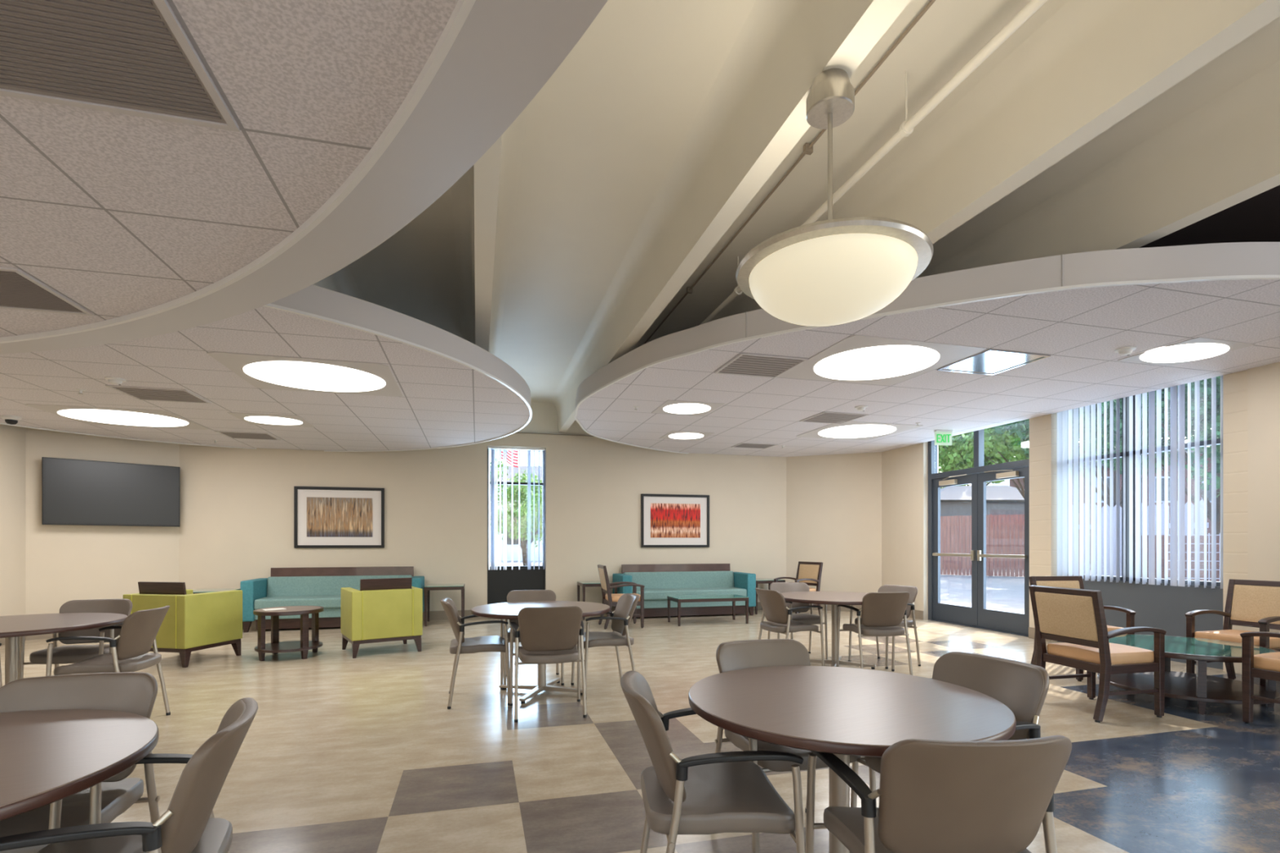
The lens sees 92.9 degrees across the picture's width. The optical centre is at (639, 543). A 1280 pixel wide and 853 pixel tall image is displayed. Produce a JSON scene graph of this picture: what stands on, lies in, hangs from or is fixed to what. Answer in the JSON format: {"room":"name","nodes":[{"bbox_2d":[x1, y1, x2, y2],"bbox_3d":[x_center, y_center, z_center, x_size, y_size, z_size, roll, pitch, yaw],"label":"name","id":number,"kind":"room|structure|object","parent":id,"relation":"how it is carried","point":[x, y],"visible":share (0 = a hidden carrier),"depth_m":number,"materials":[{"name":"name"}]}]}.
{"room":"community lounge","nodes":[
{"label":"community lounge","id":0,"kind":"room"},
{"bbox_2d":[0,424,26,616],"bbox_3d":[-6.489,-0.600,1.305,0.200,3.800,14.280,0,0,-15],"label":"wall","id":1,"kind":"structure","parent":0,"point":[12,438],"depth_m":7.89,"materials":[{"name":"paint"}]},
{"bbox_2d":[26,427,178,614],"bbox_3d":[-7.719,-0.600,8.802,0.200,3.800,1.657,0,0,43],"label":"wall","id":2,"kind":"structure","parent":0,"point":[64,563],"depth_m":8.58,"materials":[{"name":"paint"}]},
{"bbox_2d":[41,457,180,526],"bbox_3d":[-7.516,-0.700,8.703,0.122,0.905,1.490,0,0,44],"label":"television","id":3,"kind":"object","parent":2,"relation":"attached to","point":[82,492],"visible":1,"depth_m":8.61,"materials":[{"name":"black plastic"}]},
{"bbox_2d":[0,284,532,452],"bbox_3d":[-4.430,-1.593,6.446,6.474,0.214,6.978,0,0,-15],"label":"ceiling","id":4,"kind":"structure","parent":0,"point":[455,392],"depth_m":5.70,"materials":[{"name":"grey"}]},
{"bbox_2d":[24,404,208,429],"bbox_3d":[-6.153,-1.494,7.276,1.330,0.012,1.200,0,0,-15],"label":"recessed light","id":5,"kind":"object","parent":4,"relation":"in","point":[109,416],"visible":1,"depth_m":7.16,"materials":[{"name":"grey paint"}]},
{"bbox_2d":[57,408,188,426],"bbox_3d":[-6.153,-1.493,7.276,1.236,0.010,0.996,0,0,-15],"label":"diffuser","id":6,"kind":"object","parent":5,"relation":"attached to","point":[91,416],"depth_m":7.20,"materials":[{"name":"white plastic"}]},
{"bbox_2d":[105,384,211,404],"bbox_3d":[-4.820,-1.494,6.126,0.660,0.010,0.590,0,0,-15],"label":"ceiling vent","id":7,"kind":"object","parent":4,"relation":"in","point":[148,393],"visible":1,"depth_m":6.10,"materials":[{"name":"grey metal"}]},
{"bbox_2d":[206,351,403,396],"bbox_3d":[-2.909,-1.494,5.484,1.330,0.012,1.180,0,0,-15],"label":"recessed light","id":8,"kind":"object","parent":4,"relation":"in","point":[261,371],"visible":1,"depth_m":5.38,"materials":[{"name":"grey paint"}]},
{"bbox_2d":[243,360,385,391],"bbox_3d":[-2.909,-1.493,5.484,1.136,0.010,0.996,0,0,-15],"label":"diffuser","id":9,"kind":"object","parent":8,"relation":"attached to","point":[287,375],"depth_m":5.41,"materials":[{"name":"white plastic"}]},
{"bbox_2d":[0,0,608,354],"bbox_3d":[-2.519,-1.405,-0.634,6.693,0.230,11.834,0,0,-15],"label":"ceiling","id":10,"kind":"structure","parent":0,"point":[353,117],"depth_m":2.07,"materials":[{"name":"tile"}]},
{"bbox_2d":[0,266,94,315],"bbox_3d":[-3.399,-1.314,3.122,0.690,0.010,0.610,0,0,-15],"label":"ceiling vent","id":11,"kind":"object","parent":10,"relation":"in","point":[19,291],"visible":1,"depth_m":3.24,"materials":[{"name":"grey metal"}]},
{"bbox_2d":[0,0,239,132],"bbox_3d":[-1.521,-1.314,1.523,0.690,0.010,0.670,0,0,-15],"label":"ceiling vent","id":12,"kind":"object","parent":10,"relation":"in","point":[128,57],"visible":1,"depth_m":1.66,"materials":[{"name":"grey metal"}]},
{"bbox_2d":[178,401,786,611],"bbox_3d":[-2.137,-0.620,10.816,13.730,3.840,0.300,0,0,-15],"label":"wall","id":13,"kind":"structure","parent":0,"point":[237,504],"depth_m":10.45,"materials":[{"name":"paint"}]},
{"bbox_2d":[293,486,384,547],"bbox_3d":[-4.884,-0.415,9.901,1.340,0.990,0.040,0,0,-15],"label":"framed picture","id":14,"kind":"object","parent":13,"relation":"attached to","point":[325,517],"visible":1,"depth_m":9.89,"materials":[{"name":"black"}]},
{"bbox_2d":[306,497,372,537],"bbox_3d":[-4.885,-0.420,9.903,0.980,0.640,0.006,0,0,-15],"label":"print","id":15,"kind":"object","parent":14,"relation":"attached to","point":[326,517],"depth_m":9.90,"materials":[{"name":"brown paper"}]},
{"bbox_2d":[487,448,545,604],"bbox_3d":[-2.200,-0.195,10.817,1.010,2.990,0.095,0,0,-15],"label":"window","id":16,"kind":"structure","parent":13,"relation":"in","point":[501,582],"depth_m":10.77,"materials":[{"name":"black"}]},
{"bbox_2d":[487,446,545,569],"bbox_3d":[-2.177,-0.609,10.732,0.990,2.158,0.080,0,0,-15],"label":"vertical blind","id":17,"kind":"object","parent":16,"relation":"attached to","point":[492,448],"visible":1,"depth_m":10.69,"materials":[{"name":"white plastic"}]},
{"bbox_2d":[640,493,709,547],"bbox_3d":[0.670,-0.415,11.389,1.340,0.990,0.040,0,0,-15],"label":"framed picture","id":18,"kind":"object","parent":13,"relation":"attached to","point":[667,521],"visible":1,"depth_m":11.38,"materials":[{"name":"black"}]},
{"bbox_2d":[650,502,700,537],"bbox_3d":[0.669,-0.420,11.391,0.980,0.640,0.006,0,0,-15],"label":"print","id":19,"kind":"object","parent":18,"relation":"attached to","point":[668,520],"depth_m":11.39,"materials":[{"name":"red paper"}]},
{"bbox_2d":[0,609,1279,852],"bbox_3d":[-0.126,1.300,3.408,13.780,0.001,15.450,0,0,-15],"label":"floor","id":20,"kind":"structure","parent":0,"point":[340,753],"depth_m":3.87,"materials":[{"name":"beige tile"}]},
{"bbox_2d":[0,613,127,684],"bbox_3d":[-4.404,0.929,4.266,1.240,0.741,1.240,0,0,-32],"label":"round table","id":21,"kind":"object","parent":20,"relation":"on","point":[11,627],"visible":0.59,"depth_m":4.24,"materials":[{"name":"brown wood"}]},
{"bbox_2d":[19,599,135,679],"bbox_3d":[-4.371,0.883,4.789,0.571,0.836,0.553,0,0,-19],"label":"cafe chair","id":22,"kind":"object","parent":20,"relation":"on","point":[70,654],"visible":0.4,"depth_m":4.85,"materials":[{"name":"black plastic"}]},
{"bbox_2d":[58,600,130,644],"bbox_3d":[-4.427,0.635,4.952,0.468,0.333,0.180,0,0,-19],"label":"chair backrest","id":23,"kind":"object","parent":22,"relation":"on","point":[117,606],"depth_m":4.94,"materials":[{"name":"grey plastic"}]},
{"bbox_2d":[0,709,159,821],"bbox_3d":[-1.897,0.929,1.479,1.140,0.741,1.140,0,0,-26],"label":"round table","id":24,"kind":"object","parent":20,"relation":"on","point":[47,757],"visible":1,"depth_m":1.63,"materials":[{"name":"brown wood"}]},
{"bbox_2d":[0,671,159,852],"bbox_3d":[-1.889,0.883,1.913,0.571,0.836,0.553,0,0,-15],"label":"cafe chair","id":25,"kind":"object","parent":20,"relation":"on","point":[132,692],"visible":0.37,"depth_m":2.08,"materials":[{"name":"black plastic"}]},
{"bbox_2d":[0,674,153,782],"bbox_3d":[-1.934,0.635,2.080,0.468,0.333,0.180,0,0,-15],"label":"cushion","id":26,"kind":"object","parent":25,"relation":"on","point":[126,693],"depth_m":2.11,"materials":[{"name":"grey leather"}]},
{"bbox_2d":[45,605,170,715],"bbox_3d":[-3.704,0.883,4.307,0.553,0.836,0.571,0,0,-13],"label":"cafe chair","id":27,"kind":"object","parent":20,"relation":"on","point":[139,631],"visible":0.96,"depth_m":4.20,"materials":[{"name":"black plastic"}]},
{"bbox_2d":[0,697,257,852],"bbox_3d":[-1.315,0.883,1.570,0.553,0.836,0.571,0,0,-25],"label":"cafe chair","id":28,"kind":"object","parent":20,"relation":"on","point":[189,824],"visible":0.9,"depth_m":1.50,"materials":[{"name":"black plastic"}]},
{"bbox_2d":[160,699,245,828],"bbox_3d":[-1.158,0.635,1.643,0.180,0.333,0.468,0,0,-25],"label":"cushion","id":29,"kind":"object","parent":28,"relation":"on","point":[200,784],"depth_m":1.49,"materials":[{"name":"grey leather"}]},
{"bbox_2d":[123,582,242,667],"bbox_3d":[-5.050,0.857,6.752,0.780,0.885,0.742,0,0,10],"label":"chair","id":30,"kind":"object","parent":20,"relation":"on","point":[192,622],"visible":0.8,"depth_m":6.46,"materials":[{"name":"green leather"}]},
{"bbox_2d":[253,605,324,661],"bbox_3d":[-4.023,1.027,6.977,0.700,0.546,0.700,0,0,-14],"label":"round side table","id":31,"kind":"object","parent":20,"relation":"on","point":[303,646],"visible":0.99,"depth_m":6.82,"materials":[{"name":"brown wood"}]},
{"bbox_2d":[254,640,322,653],"bbox_3d":[-4.023,1.185,6.977,0.680,0.030,0.680,0,0,-14],"label":"shelf","id":32,"kind":"object","parent":31,"relation":"attached to","point":[275,646],"depth_m":6.83,"materials":[{"name":"brown wood"}]},
{"bbox_2d":[240,566,424,632],"bbox_3d":[-4.697,0.845,9.491,2.460,0.910,0.807,0,0,-15],"label":"sofa","id":33,"kind":"object","parent":20,"relation":"on","point":[287,586],"visible":0.49,"depth_m":9.43,"materials":[{"name":"teal fabric"}]},
{"bbox_2d":[253,595,340,609],"bbox_3d":[-4.680,0.900,9.430,2.115,0.160,0.680,0,0,-15],"label":"seat cushion","id":34,"kind":"object","parent":33,"relation":"on","point":[327,602],"depth_m":9.04,"materials":[{"name":"teal fabric"}]},
{"bbox_2d":[266,575,413,596],"bbox_3d":[-4.760,0.700,9.729,2.115,0.352,0.207,0,0,-15],"label":"cushion","id":35,"kind":"object","parent":33,"relation":"on","point":[277,585],"depth_m":9.55,"materials":[{"name":"teal fabric"}]},
{"bbox_2d":[340,577,422,658],"bbox_3d":[-3.131,0.857,7.359,0.780,0.885,0.742,0,0,-35],"label":"chair","id":36,"kind":"object","parent":20,"relation":"on","point":[383,610],"visible":1,"depth_m":7.07,"materials":[{"name":"fabric"}]},
{"bbox_2d":[440,597,509,709],"bbox_3d":[-1.375,0.883,5.066,0.553,0.836,0.571,0,0,-16],"label":"cafe chair","id":37,"kind":"object","parent":20,"relation":"on","point":[461,645],"visible":0.9,"depth_m":4.87,"materials":[{"name":"grey plastic"}]},
{"bbox_2d":[444,598,464,642],"bbox_3d":[-1.541,0.635,5.018,0.180,0.333,0.468,0,0,-16],"label":"chair backrest","id":38,"kind":"object","parent":37,"relation":"on","point":[456,622],"depth_m":4.84,"materials":[{"name":"grey plastic"}]},
{"bbox_2d":[500,590,564,685],"bbox_3d":[-1.025,0.883,5.768,0.571,0.836,0.553,0,0,-11],"label":"cafe chair","id":39,"kind":"object","parent":20,"relation":"on","point":[514,595],"visible":0.24,"depth_m":5.95,"materials":[{"name":"grey leather"}]},
{"bbox_2d":[506,590,555,626],"bbox_3d":[-1.058,0.635,5.938,0.468,0.333,0.180,0,0,-11],"label":"chair backrest","id":40,"kind":"object","parent":39,"relation":"on","point":[514,595],"depth_m":5.97,"materials":[{"name":"grey plastic"}]},
{"bbox_2d":[471,600,609,703],"bbox_3d":[-0.856,0.929,5.299,1.190,0.741,1.190,0,0,-30],"label":"round table","id":41,"kind":"object","parent":20,"relation":"on","point":[505,611],"visible":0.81,"depth_m":5.26,"materials":[{"name":"brown wood"}]},
{"bbox_2d":[509,605,586,722],"bbox_3d":[-0.703,0.883,4.670,0.571,0.836,0.553,0,0,-14],"label":"cafe chair","id":42,"kind":"object","parent":20,"relation":"on","point":[548,635],"visible":1,"depth_m":4.50,"materials":[{"name":"grey plastic"}]},
{"bbox_2d":[570,593,639,689],"bbox_3d":[-0.288,0.883,5.390,0.553,0.836,0.571,0,0,-17],"label":"cafe chair","id":43,"kind":"object","parent":20,"relation":"on","point":[620,618],"visible":0.86,"depth_m":5.27,"materials":[{"name":"grey plastic"}]},
{"bbox_2d":[611,594,636,634],"bbox_3d":[-0.122,0.635,5.441,0.180,0.333,0.468,0,0,-17],"label":"chair backrest","id":44,"kind":"object","parent":43,"relation":"on","point":[626,605],"depth_m":5.50,"materials":[{"name":"grey plastic"}]},
{"bbox_2d":[597,564,644,629],"bbox_3d":[-0.305,0.822,9.506,0.641,0.960,0.593,0,0,-13],"label":"wooden armchair","id":45,"kind":"object","parent":20,"relation":"on","point":[611,600],"visible":0.84,"depth_m":9.29,"materials":[{"name":"brown wood"}]},
{"bbox_2d":[612,563,755,617],"bbox_3d":[0.790,0.845,10.961,2.460,0.910,0.807,0,0,-15],"label":"sofa","id":46,"kind":"object","parent":20,"relation":"on","point":[660,581],"visible":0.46,"depth_m":10.91,"materials":[{"name":"teal fabric"}]},
{"bbox_2d":[622,571,733,589],"bbox_3d":[0.726,0.700,11.200,2.115,0.352,0.207,0,0,-15],"label":"cushion","id":47,"kind":"object","parent":46,"relation":"on","point":[650,580],"depth_m":11.13,"materials":[{"name":"teal fabric"}]},
{"bbox_2d":[631,586,746,600],"bbox_3d":[0.806,0.900,10.900,2.115,0.160,0.680,0,0,-15],"label":"seat cushion","id":48,"kind":"object","parent":46,"relation":"on","point":[651,593],"depth_m":10.68,"materials":[{"name":"teal fabric"}]},
{"bbox_2d":[620,671,804,852],"bbox_3d":[0.210,0.883,2.051,0.553,0.836,0.571,0,0,-4],"label":"cafe chair","id":49,"kind":"object","parent":20,"relation":"on","point":[726,792],"visible":0.89,"depth_m":1.86,"materials":[{"name":"beige plastic"}]},
{"bbox_2d":[629,671,686,799],"bbox_3d":[0.037,0.635,2.039,0.180,0.333,0.468,0,0,-4],"label":"cushion","id":50,"kind":"object","parent":49,"relation":"on","point":[653,725],"depth_m":1.85,"materials":[{"name":"grey plastic"}]},
{"bbox_2d":[755,587,824,666],"bbox_3d":[1.486,0.883,6.214,0.553,0.836,0.571,0,0,-19],"label":"cafe chair","id":51,"kind":"object","parent":20,"relation":"on","point":[773,603],"visible":0.95,"depth_m":6.03,"materials":[{"name":"grey plastic"}]},
{"bbox_2d":[715,639,876,852],"bbox_3d":[0.629,0.883,2.671,0.571,0.836,0.553,0,0,-17],"label":"cafe chair","id":52,"kind":"object","parent":20,"relation":"on","point":[744,654],"visible":0.26,"depth_m":2.81,"materials":[{"name":"grey leather"}]},
{"bbox_2d":[718,640,809,672],"bbox_3d":[0.578,0.635,2.836,0.468,0.333,0.180,0,0,-17],"label":"cushion","id":53,"kind":"object","parent":52,"relation":"on","point":[735,655],"depth_m":2.88,"materials":[{"name":"grey plastic"}]},
{"bbox_2d":[767,582,827,659],"bbox_3d":[1.768,0.883,6.951,0.571,0.836,0.553,0,0,-5],"label":"cafe chair","id":54,"kind":"object","parent":20,"relation":"on","point":[781,587],"visible":0.34,"depth_m":7.08,"materials":[{"name":"black plastic"}]},
{"bbox_2d":[770,582,808,612],"bbox_3d":[1.753,0.635,7.123,0.468,0.333,0.180,0,0,-5],"label":"cushion","id":55,"kind":"object","parent":54,"relation":"on","point":[780,587],"depth_m":7.14,"materials":[{"name":"grey leather"}]},
{"bbox_2d":[781,591,875,669],"bbox_3d":[2.065,0.929,6.434,1.240,0.741,1.240,0,0,-21],"label":"round table","id":56,"kind":"object","parent":20,"relation":"on","point":[833,598],"visible":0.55,"depth_m":6.39,"materials":[{"name":"brown wood"}]},
{"bbox_2d":[688,666,1016,852],"bbox_3d":[0.729,0.929,2.224,1.100,0.741,1.100,0,0,-29],"label":"round table","id":57,"kind":"object","parent":20,"relation":"on","point":[842,712],"visible":0.89,"depth_m":2.06,"materials":[{"name":"brown wood"}]},
{"bbox_2d":[835,591,912,675],"bbox_3d":[2.325,0.883,5.989,0.571,0.836,0.553,0,0,-9],"label":"cafe chair","id":58,"kind":"object","parent":20,"relation":"on","point":[882,613],"visible":0.98,"depth_m":5.82,"materials":[{"name":"black plastic"}]},
{"bbox_2d":[848,584,920,671],"bbox_3d":[2.653,0.883,6.540,0.553,0.836,0.571,0,0,-31],"label":"cafe chair","id":59,"kind":"object","parent":20,"relation":"on","point":[912,590],"visible":0.39,"depth_m":6.47,"materials":[{"name":"black plastic"}]},
{"bbox_2d":[877,585,915,617],"bbox_3d":[2.802,0.635,6.629,0.180,0.333,0.468,0,0,-31],"label":"cushion","id":60,"kind":"object","parent":59,"relation":"on","point":[911,590],"depth_m":6.55,"materials":[{"name":"plastic"}]},
{"bbox_2d":[805,735,1071,852],"bbox_3d":[0.820,0.883,1.683,0.571,0.836,0.553,0,0,-4],"label":"cafe chair","id":61,"kind":"object","parent":20,"relation":"on","point":[935,796],"visible":0.96,"depth_m":1.50,"materials":[{"name":"black plastic"}]},
{"bbox_2d":[849,651,1049,852],"bbox_3d":[1.220,0.883,2.352,0.553,0.836,0.571,0,0,-24],"label":"cafe chair","id":62,"kind":"object","parent":20,"relation":"on","point":[1023,687],"visible":0.27,"depth_m":2.38,"materials":[{"name":"black plastic"}]},
{"bbox_2d":[932,653,1044,740],"bbox_3d":[1.378,0.635,2.422,0.180,0.333,0.468,0,0,-24],"label":"cushion","id":63,"kind":"object","parent":62,"relation":"on","point":[1019,686],"depth_m":2.39,"materials":[{"name":"grey plastic"}]},
{"bbox_2d":[1029,575,1136,681],"bbox_3d":[4.369,0.822,6.040,0.593,0.960,0.641,0,0,-7],"label":"wooden armchair","id":64,"kind":"object","parent":20,"relation":"on","point":[1071,582],"visible":0.27,"depth_m":6.28,"materials":[{"name":"brown wood"}]},
{"bbox_2d":[1028,585,1166,722],"bbox_3d":[3.540,0.822,4.739,0.641,0.960,0.593,0,0,-13],"label":"wooden armchair","id":65,"kind":"object","parent":20,"relation":"on","point":[1075,618],"visible":0.98,"depth_m":4.55,"materials":[{"name":"brown wood"}]},
{"bbox_2d":[1097,634,1279,715],"bbox_3d":[4.538,1.075,5.088,1.160,0.451,1.160,0,0,-15],"label":"round coffee table","id":66,"kind":"object","parent":20,"relation":"on","point":[1200,687],"visible":0.62,"depth_m":4.89,"materials":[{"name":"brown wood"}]},
{"bbox_2d":[1097,671,1279,704],"bbox_3d":[4.538,1.185,5.088,1.140,0.030,1.140,0,0,-15],"label":"shelf","id":67,"kind":"object","parent":66,"relation":"attached to","point":[1178,685],"depth_m":4.95,"materials":[{"name":"brown wood"}]},
{"bbox_2d":[1184,578,1279,686],"bbox_3d":[5.423,0.822,5.430,0.641,0.960,0.593,0,0,-17],"label":"wooden armchair","id":68,"kind":"object","parent":20,"relation":"on","point":[1249,603],"visible":0.76,"depth_m":5.57,"materials":[{"name":"brown wood"}]},
{"bbox_2d":[1240,631,1279,724],"bbox_3d":[4.718,0.822,4.190,0.593,0.960,0.641,0,0,-19],"label":"wooden armchair","id":69,"kind":"object","parent":20,"relation":"on","point":[1265,665],"visible":1,"depth_m":4.35,"materials":[{"name":"brown wood"}]},
{"bbox_2d":[348,0,1279,403],"bbox_3d":[-0.102,-2.600,3.415,13.630,0.200,15.450,0,0,-15],"label":"ceiling","id":70,"kind":"structure","parent":0,"point":[604,133],"depth_m":4.01,"materials":[{"name":"paint"}]},
{"bbox_2d":[450,106,527,357],"bbox_3d":[-0.819,-2.245,3.249,0.456,0.510,15.100,0,0,-15],"label":"ceiling beam","id":71,"kind":"structure","parent":70,"relation":"attached to","point":[484,198],"depth_m":4.48,"materials":[{"name":"paint"}]},
{"bbox_2d":[549,0,911,432],"bbox_3d":[0.553,-2.245,3.616,0.456,0.510,15.100,0,0,-15],"label":"ceiling beam","id":72,"kind":"structure","parent":70,"relation":"attached to","point":[752,116],"depth_m":3.44,"materials":[{"name":"paint"}]},
{"bbox_2d":[735,67,933,326],"bbox_3d":[0.820,-1.480,2.621,0.804,1.020,0.804,0,0,-15],"label":"pendant lamp","id":73,"kind":"object","parent":72,"relation":"hanging from","point":[830,272],"visible":1,"depth_m":2.43,"materials":[{"name":"glass"}]},
{"bbox_2d":[643,0,935,344],"bbox_3d":[1.071,-2.465,3.729,0.050,0.050,14.850,0,0,-15],"label":"conduit","id":74,"kind":"object","parent":70,"relation":"attached to","point":[807,148],"visible":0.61,"depth_m":3.80,"materials":[{"name":"beige metal"}]},
{"bbox_2d":[700,0,1047,324],"bbox_3d":[1.264,-2.332,3.781,0.072,0.335,14.850,0,0,-15],"label":"pipe","id":75,"kind":"object","parent":70,"relation":"hanging from","point":[906,127],"visible":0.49,"depth_m":3.07,"materials":[{"name":"metal"}]},
{"bbox_2d":[723,0,1279,317],"bbox_3d":[1.895,-2.245,3.976,0.456,0.510,15.100,0,0,-15],"label":"ceiling beam","id":76,"kind":"structure","parent":70,"relation":"attached to","point":[1091,64],"depth_m":3.04,"materials":[{"name":"paint"}]},
{"bbox_2d":[919,60,1279,277],"bbox_3d":[3.228,-2.245,4.333,0.456,0.510,15.100,0,0,-15],"label":"ceiling beam","id":77,"kind":"structure","parent":70,"relation":"attached to","point":[1225,153],"depth_m":3.80,"materials":[{"name":"paint"}]},
{"bbox_2d":[786,452,881,593],"bbox_3d":[3.740,-0.600,11.774,1.750,3.800,0.200,0,0,22],"label":"wall","id":78,"kind":"structure","parent":0,"point":[833,502],"depth_m":11.66,"materials":[{"name":"paint"}]},
{"bbox_2d":[574,241,1279,457],"bbox_3d":[2.370,-1.803,7.542,6.109,0.234,8.400,0,0,-15],"label":"ceiling","id":79,"kind":"structure","parent":0,"point":[1076,309],"depth_m":5.34,"materials":[{"name":"grey tile"}]},
{"bbox_2d":[714,352,808,377],"bbox_3d":[1.146,-1.694,5.825,0.670,0.010,0.640,0,0,-15],"label":"ceiling vent","id":80,"kind":"object","parent":79,"relation":"in","point":[744,364],"visible":1,"depth_m":5.79,"materials":[{"name":"grey metal"}]},
{"bbox_2d":[796,421,923,439],"bbox_3d":[3.284,-1.694,9.224,1.360,0.012,1.300,0,0,-15],"label":"recessed light","id":81,"kind":"object","parent":79,"relation":"in","point":[853,430],"visible":1,"depth_m":9.12,"materials":[{"name":"grey paint"}]},
{"bbox_2d":[817,424,896,438],"bbox_3d":[3.284,-1.693,9.224,1.116,0.010,1.116,0,0,-15],"label":"diffuser","id":82,"kind":"object","parent":81,"relation":"attached to","point":[837,431],"depth_m":9.19,"materials":[{"name":"white plastic"}]},
{"bbox_2d":[778,334,986,386],"bbox_3d":[2.217,-1.694,5.750,1.360,0.012,1.300,0,0,-15],"label":"recessed light","id":83,"kind":"object","parent":79,"relation":"in","point":[855,358],"visible":1,"depth_m":5.61,"materials":[{"name":"grey paint"}]},
{"bbox_2d":[813,345,939,380],"bbox_3d":[2.217,-1.693,5.750,1.106,0.010,1.106,0,0,-15],"label":"diffuser","id":84,"kind":"object","parent":83,"relation":"attached to","point":[848,362],"depth_m":5.69,"materials":[{"name":"white plastic"}]},
{"bbox_2d":[937,349,1050,375],"bbox_3d":[3.307,-1.694,5.721,0.670,0.010,0.640,0,0,-15],"label":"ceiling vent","id":85,"kind":"object","parent":79,"relation":"in","point":[990,362],"visible":1,"depth_m":5.69,"materials":[{"name":"silver metal"}]},
{"bbox_2d":[1117,337,1255,366],"bbox_3d":[4.843,-1.694,5.418,0.720,0.012,0.660,0,0,-15],"label":"recessed light","id":86,"kind":"object","parent":79,"relation":"in","point":[1198,348],"visible":1,"depth_m":5.37,"materials":[{"name":"grey paint"}]},
{"bbox_2d":[1139,342,1229,363],"bbox_3d":[4.843,-1.693,5.418,0.716,0.010,0.536,0,0,-15],"label":"diffuser","id":87,"kind":"object","parent":86,"relation":"attached to","point":[1177,353],"depth_m":5.40,"materials":[{"name":"white plastic"}]},
{"bbox_2d":[881,361,1279,674],"bbox_3d":[5.745,-0.600,7.285,0.330,3.800,8.700,0,0,-15],"label":"wall","id":88,"kind":"structure","parent":0,"point":[1042,429],"depth_m":6.14,"materials":[{"name":"beige paint"}]},
{"bbox_2d":[928,429,1029,636],"bbox_3d":[5.165,-0.280,9.335,0.251,3.160,2.040,0,0,-15],"label":"door","id":89,"kind":"structure","parent":88,"relation":"in","point":[978,616],"depth_m":9.35,"materials":[{"name":"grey metal"}]},
{"bbox_2d":[1059,393,1222,669],"bbox_3d":[5.824,-0.282,7.125,0.140,3.165,1.920,0,0,-15],"label":"window","id":90,"kind":"structure","parent":88,"relation":"in","point":[1161,606],"depth_m":6.97,"materials":[{"name":"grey metal"}]},
{"bbox_2d":[1057,375,1222,589],"bbox_3d":[5.728,-0.675,7.099,0.085,2.290,1.870,0,0,-15],"label":"vertical blind","id":91,"kind":"object","parent":90,"relation":"attached to","point":[1078,413],"visible":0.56,"depth_m":7.01,"materials":[{"name":"white plastic"}]},
{"label":"outside","id":92,"kind":"structure","parent":0,"visible":0},
{"bbox_2d":[489,560,1024,613],"bbox_3d":[-5.176,1.360,19.319,120.000,0.100,120.000,0,0,-15],"label":"paved ground","id":93,"kind":"structure","parent":92,"point":[1004,593],"depth_m":16.78,"materials":[{"name":"grey concrete"}]},
{"bbox_2d":[489,457,542,565],"bbox_3d":[-3.522,-0.743,19.082,2.588,4.132,3.106,0,0,-29],"label":"young tree","id":94,"kind":"object","parent":93,"relation":"on","point":[523,490],"visible":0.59,"depth_m":18.57,"materials":[{"name":"green plant"}]},
{"bbox_2d":[489,466,542,560],"bbox_3d":[-9.544,-2.300,48.000,27.000,7.200,9.000,0,0,0],"label":"office building","id":95,"kind":"structure","parent":93,"relation":"on","point":[522,468],"depth_m":44.00,"materials":[{"name":"white"}]},
{"bbox_2d":[938,431,1026,488],"bbox_3d":[19.430,-3.917,36.655,7.579,10.452,8.222,0,0,-9],"label":"leafy tree","id":96,"kind":"object","parent":93,"relation":"on","point":[959,455],"visible":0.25,"depth_m":33.35,"materials":[{"name":"green plant"}]},
{"bbox_2d":[940,485,1073,569],"bbox_3d":[17.778,-0.850,32.000,7.500,4.300,4.500,0,0,0],"label":"shed","id":97,"kind":"object","parent":93,"relation":"on","point":[955,500],"visible":0.26,"depth_m":30.00,"materials":[{"name":"grey"}]},
{"bbox_2d":[940,512,1090,577],"bbox_3d":[14.466,0.090,23.807,6.196,2.460,0.125,0,0,35],"label":"fence","id":98,"kind":"object","parent":93,"relation":"on","point":[1019,523],"visible":0.41,"depth_m":24.16,"materials":[{"name":"brown wood"}]},
{"bbox_2d":[968,422,1110,498],"bbox_3d":[17.559,-3.231,26.236,5.796,9.077,5.436,0,0,26],"label":"leafy tree","id":99,"kind":"object","parent":93,"relation":"on","point":[1012,440],"visible":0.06,"depth_m":26.00,"materials":[{"name":"green plant"}]},
{"bbox_2d":[991,404,1217,506],"bbox_3d":[14.694,-3.604,20.149,7.962,9.830,7.480,0,0,42],"label":"shade tree","id":100,"kind":"object","parent":93,"relation":"on","point":[1022,426],"visible":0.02,"depth_m":20.59,"materials":[{"name":"green plant"}]},
{"bbox_2d":[1005,450,1211,534],"bbox_3d":[31.345,-2.250,39.700,11.800,7.100,6.600,0,0,0],"label":"brick house","id":101,"kind":"structure","parent":93,"relation":"on","point":[1209,465],"depth_m":37.50,"materials":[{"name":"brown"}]},
{"bbox_2d":[1072,499,1208,576],"bbox_3d":[8.739,0.290,10.907,2.139,2.061,0.125,0,0,38],"label":"picket fence","id":102,"kind":"object","parent":93,"relation":"on","point":[1202,502],"visible":0.1,"depth_m":10.96,"materials":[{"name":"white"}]},
{"bbox_2d":[1072,376,1220,534],"bbox_3d":[15.291,-3.055,15.455,6.524,8.737,7.320,0,0,23],"label":"shade tree","id":103,"kind":"object","parent":93,"relation":"on","point":[1218,378],"visible":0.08,"depth_m":15.30,"materials":[{"name":"green plant"}]},
{"bbox_2d":[1141,533,1220,582],"bbox_3d":[8.648,0.487,9.424,1.200,1.275,0.656,0,0,20],"label":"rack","id":104,"kind":"object","parent":93,"relation":"on","point":[1202,536],"visible":0.2,"depth_m":9.35,"materials":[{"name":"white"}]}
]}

